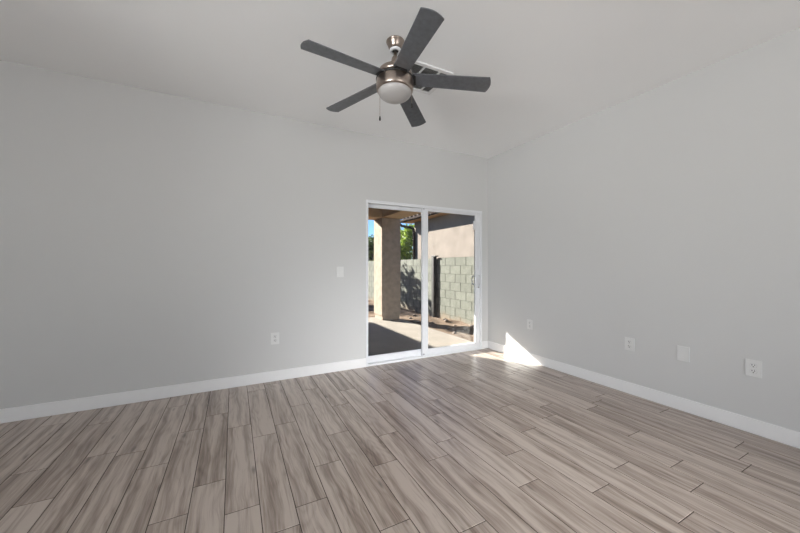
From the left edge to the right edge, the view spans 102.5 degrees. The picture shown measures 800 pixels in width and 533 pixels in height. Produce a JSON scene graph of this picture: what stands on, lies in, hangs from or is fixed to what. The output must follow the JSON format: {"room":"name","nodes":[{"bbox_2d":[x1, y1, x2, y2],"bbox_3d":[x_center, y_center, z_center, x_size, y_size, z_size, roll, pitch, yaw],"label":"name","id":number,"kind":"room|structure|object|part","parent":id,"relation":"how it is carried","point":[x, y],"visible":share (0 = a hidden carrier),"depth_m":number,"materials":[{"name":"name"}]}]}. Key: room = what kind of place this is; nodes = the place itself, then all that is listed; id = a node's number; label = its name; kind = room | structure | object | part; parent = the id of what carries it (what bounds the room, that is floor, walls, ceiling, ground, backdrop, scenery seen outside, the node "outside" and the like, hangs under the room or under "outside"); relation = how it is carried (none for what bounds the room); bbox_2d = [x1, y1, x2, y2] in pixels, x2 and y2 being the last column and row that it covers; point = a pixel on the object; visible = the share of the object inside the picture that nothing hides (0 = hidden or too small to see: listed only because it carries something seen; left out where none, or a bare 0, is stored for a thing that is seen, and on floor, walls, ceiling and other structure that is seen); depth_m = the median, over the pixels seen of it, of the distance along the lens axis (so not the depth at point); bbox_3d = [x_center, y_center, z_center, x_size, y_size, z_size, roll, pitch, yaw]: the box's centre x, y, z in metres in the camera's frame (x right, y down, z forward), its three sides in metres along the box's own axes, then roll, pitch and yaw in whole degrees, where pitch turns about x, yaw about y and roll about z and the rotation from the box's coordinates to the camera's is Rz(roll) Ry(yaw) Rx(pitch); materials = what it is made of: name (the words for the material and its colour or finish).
{"room":"empty living room","nodes":[
{"label":"empty living room","id":0,"kind":"room"},
{"bbox_2d":[0,60,487,408],"bbox_3d":[-1.863,-0.135,3.118,7.300,2.850,0.150,0,0,-27],"label":"wall","id":1,"kind":"structure","parent":0,"point":[149,239],"depth_m":2.93,"materials":[{"name":"paint"}]},
{"bbox_2d":[0,341,487,423],"bbox_3d":[-1.831,1.137,3.042,6.986,0.106,0.014,0,0,-27],"label":"baseboard","id":2,"kind":"structure","parent":1,"relation":"attached to","point":[19,413],"depth_m":2.89,"materials":[{"name":"white paint"}]},
{"bbox_2d":[271,332,278,344],"bbox_3d":[-1.293,0.750,3.323,0.082,0.120,0.012,0,0,-27],"label":"wall outlet","id":3,"kind":"object","parent":1,"relation":"attached to","point":[274,336],"visible":1,"depth_m":3.32,"materials":[{"name":"white plastic"}]},
{"bbox_2d":[337,267,343,276],"bbox_3d":[-0.678,0.067,3.640,0.082,0.120,0.015,0,0,-27],"label":"light switch","id":4,"kind":"object","parent":1,"relation":"attached to","point":[340,270],"visible":1,"depth_m":3.64,"materials":[{"name":"white plastic"}]},
{"bbox_2d":[366,199,481,366],"bbox_3d":[0.368,0.203,4.233,1.773,1.975,0.165,0,0,-27],"label":"door","id":5,"kind":"structure","parent":1,"relation":"in","point":[424,352],"depth_m":4.19,"materials":[{"name":"white plastic"}]},
{"bbox_3d":[-0.045,0.208,4.058,0.838,1.916,0.032,0,0,-27],"label":"fixed panel","id":6,"kind":"part","parent":5,"relation":"part of","materials":[{"name":"glass"}]},
{"bbox_3d":[0.711,0.208,4.399,0.960,1.916,0.034,0,0,-27],"label":"sliding panel","id":7,"kind":"part","parent":5,"relation":"part of","materials":[{"name":"glass"}]},
{"bbox_3d":[1.121,0.205,4.566,0.028,0.170,0.060,0,0,-5],"label":"handle","id":8,"kind":"part","parent":5,"relation":"part of","materials":[{"name":"white plastic"}]},
{"bbox_2d":[0,348,799,532],"bbox_3d":[-0.125,1.240,-0.233,7.000,0.100,7.400,0,0,-27],"label":"floor","id":9,"kind":"structure","parent":0,"point":[487,440],"depth_m":1.94,"materials":[{"name":"brown wood"}]},
{"bbox_2d":[0,0,799,158],"bbox_3d":[-0.125,-1.620,-0.233,7.300,0.120,7.700,0,0,-27],"label":"ceiling","id":10,"kind":"structure","parent":0,"point":[551,65],"depth_m":2.32,"materials":[{"name":"paint"}]},
{"bbox_2d":[300,7,490,126],"bbox_3d":[-0.045,-1.269,2.198,1.252,0.581,1.254,0,0,-27],"label":"ceiling fan","id":11,"kind":"object","parent":10,"relation":"hanging from","point":[395,81],"visible":1,"depth_m":2.14,"materials":[{"name":"grey wood"}]},
{"bbox_3d":[-0.348,-1.290,2.004,0.538,0.046,0.130,0,0,-36],"label":"blade","id":12,"kind":"part","parent":11,"relation":"part of","materials":[{"name":"grey wood"}]},
{"bbox_3d":[-0.347,-1.282,2.462,0.538,0.056,0.130,0,0,36],"label":"blade","id":13,"kind":"part","parent":11,"relation":"part of","materials":[{"name":"grey wood"}]},
{"bbox_3d":[-0.036,-1.182,2.227,0.229,0.067,0.229,0,0,-27],"label":"lamp shade","id":14,"kind":"part","parent":11,"relation":"part of","materials":[{"name":"white glass"}]},
{"bbox_3d":[0.089,-1.274,2.603,0.130,0.069,0.538,0,0,18],"label":"blade","id":15,"kind":"part","parent":11,"relation":"part of","materials":[{"name":"grey wood"}]},
{"bbox_3d":[0.088,-1.287,1.862,0.130,0.054,0.538,0,0,-18],"label":"blade","id":16,"kind":"part","parent":11,"relation":"part of","materials":[{"name":"grey wood"}]},
{"bbox_3d":[0.358,-1.276,2.232,0.538,0.068,0.130,0,0,0],"label":"blade","id":17,"kind":"part","parent":11,"relation":"part of","materials":[{"name":"grey wood"}]},
{"bbox_2d":[411,60,453,94],"bbox_3d":[0.182,-1.554,2.661,0.380,0.012,0.360,0,0,-27],"label":"ceiling vent","id":18,"kind":"object","parent":10,"relation":"in","point":[420,67],"visible":0.33,"depth_m":2.57,"materials":[{"name":"white metal"}]},
{"bbox_2d":[488,27,799,431],"bbox_3d":[3.083,-0.135,1.346,0.150,2.850,7.550,0,0,-27],"label":"wall","id":19,"kind":"structure","parent":0,"point":[664,217],"depth_m":2.70,"materials":[{"name":"paint"}]},
{"bbox_2d":[527,319,532,329],"bbox_3d":[1.618,0.728,3.996,0.012,0.120,0.082,0,0,-27],"label":"wall outlet","id":20,"kind":"object","parent":19,"relation":"attached to","point":[529,322],"visible":1,"depth_m":3.99,"materials":[{"name":"white plastic"}]},
{"bbox_2d":[625,337,634,350],"bbox_3d":[2.139,0.728,2.991,0.012,0.120,0.082,0,0,-27],"label":"wall outlet","id":21,"kind":"object","parent":19,"relation":"attached to","point":[629,342],"visible":1,"depth_m":2.99,"materials":[{"name":"white plastic"}]},
{"bbox_2d":[488,341,799,448],"bbox_3d":[2.976,1.137,1.375,0.014,0.106,7.400,0,0,-27],"label":"baseboard","id":22,"kind":"structure","parent":19,"relation":"attached to","point":[780,434],"depth_m":2.69,"materials":[{"name":"white paint"}]},
{"bbox_2d":[677,345,689,361],"bbox_3d":[2.325,0.720,2.634,0.010,0.120,0.082,0,0,-27],"label":"blank wall plate","id":23,"kind":"object","parent":19,"relation":"attached to","point":[683,353],"visible":1,"depth_m":2.63,"materials":[{"name":"white plastic"}]},
{"bbox_2d":[745,359,761,378],"bbox_3d":[2.509,0.726,2.278,0.012,0.120,0.082,0,0,-27],"label":"wall outlet","id":24,"kind":"object","parent":19,"relation":"attached to","point":[753,368],"visible":1,"depth_m":2.27,"materials":[{"name":"white plastic"}]},
{"label":"outside","id":25,"kind":"structure","parent":0,"visible":0},
{"bbox_3d":[-5.626,1.725,17.979,120.000,0.170,150.000,0,0,-27],"label":"ground","id":26,"kind":"structure","parent":25,"visible":0},
{"bbox_2d":[368,234,373,260],"bbox_3d":[-1.972,-0.491,25.583,2.322,4.171,2.843,0,0,4],"label":"leafy tree","id":27,"kind":"object","parent":26,"relation":"on","point":[370,240],"visible":0.37,"depth_m":24.95,"materials":[{"name":"green plant"}]},
{"bbox_2d":[400,223,413,259],"bbox_3d":[0.604,-0.862,25.140,3.359,4.912,3.176,0,0,31],"label":"leafy tree","id":28,"kind":"object","parent":26,"relation":"on","point":[406,235],"visible":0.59,"depth_m":24.25,"materials":[{"name":"green plant"}]},
{"bbox_2d":[368,256,473,324],"bbox_3d":[-0.740,0.714,11.924,0.200,1.852,12.250,0,0,-27],"label":"wall","id":29,"kind":"structure","parent":26,"relation":"on","point":[455,287],"depth_m":8.11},
{"bbox_2d":[400,212,473,258],"bbox_3d":[7.819,-0.966,8.984,9.610,5.213,16.050,0,0,-27],"label":"house","id":30,"kind":"structure","parent":26,"relation":"on","point":[449,235],"depth_m":11.68,"materials":[{"name":"beige paint"}]},
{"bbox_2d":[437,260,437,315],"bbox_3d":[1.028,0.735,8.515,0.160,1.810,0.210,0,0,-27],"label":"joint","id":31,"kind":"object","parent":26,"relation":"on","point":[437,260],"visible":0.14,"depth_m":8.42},
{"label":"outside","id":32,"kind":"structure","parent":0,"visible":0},
{"bbox_2d":[368,300,473,341],"bbox_3d":[-4.330,1.350,9.561,8.550,0.180,13.540,0,0,-27],"label":"ground","id":33,"kind":"structure","parent":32,"point":[440,325],"depth_m":7.38,"materials":[{"name":"brown soil"}]},
{"bbox_2d":[368,317,471,355],"bbox_3d":[-1.112,1.365,5.580,3.800,0.250,3.530,0,0,-27],"label":"patio slab","id":34,"kind":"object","parent":33,"relation":"on","point":[393,335],"visible":0.15,"depth_m":5.57,"materials":[{"name":"concrete"}]},
{"bbox_2d":[374,218,399,319],"bbox_3d":[-0.308,0.068,7.636,0.480,2.345,0.480,0,0,-27],"label":"patio column","id":35,"kind":"structure","parent":34,"relation":"on","point":[386,230],"depth_m":7.44,"materials":[{"name":"beige paint"}]},
{"bbox_2d":[368,208,394,219],"bbox_3d":[-1.782,-1.287,6.872,3.800,0.365,0.480,0,0,-27],"label":"beam","id":36,"kind":"structure","parent":35,"relation":"on","point":[373,213],"depth_m":7.25,"materials":[{"name":"paint"}]},
{"bbox_2d":[382,209,420,218],"bbox_3d":[0.488,-1.287,6.101,0.480,0.365,2.980,0,0,-27],"label":"beam","id":37,"kind":"structure","parent":35,"relation":"on","point":[386,213],"depth_m":7.00,"materials":[{"name":"paint"}]},
{"bbox_2d":[431,256,437,316],"bbox_3d":[0.911,0.540,8.410,0.107,1.620,0.192,0,0,-27],"label":"steel post","id":38,"kind":"object","parent":33,"relation":"on","point":[433,258],"visible":0.98,"depth_m":8.41,"materials":[{"name":"metal"}]}
]}

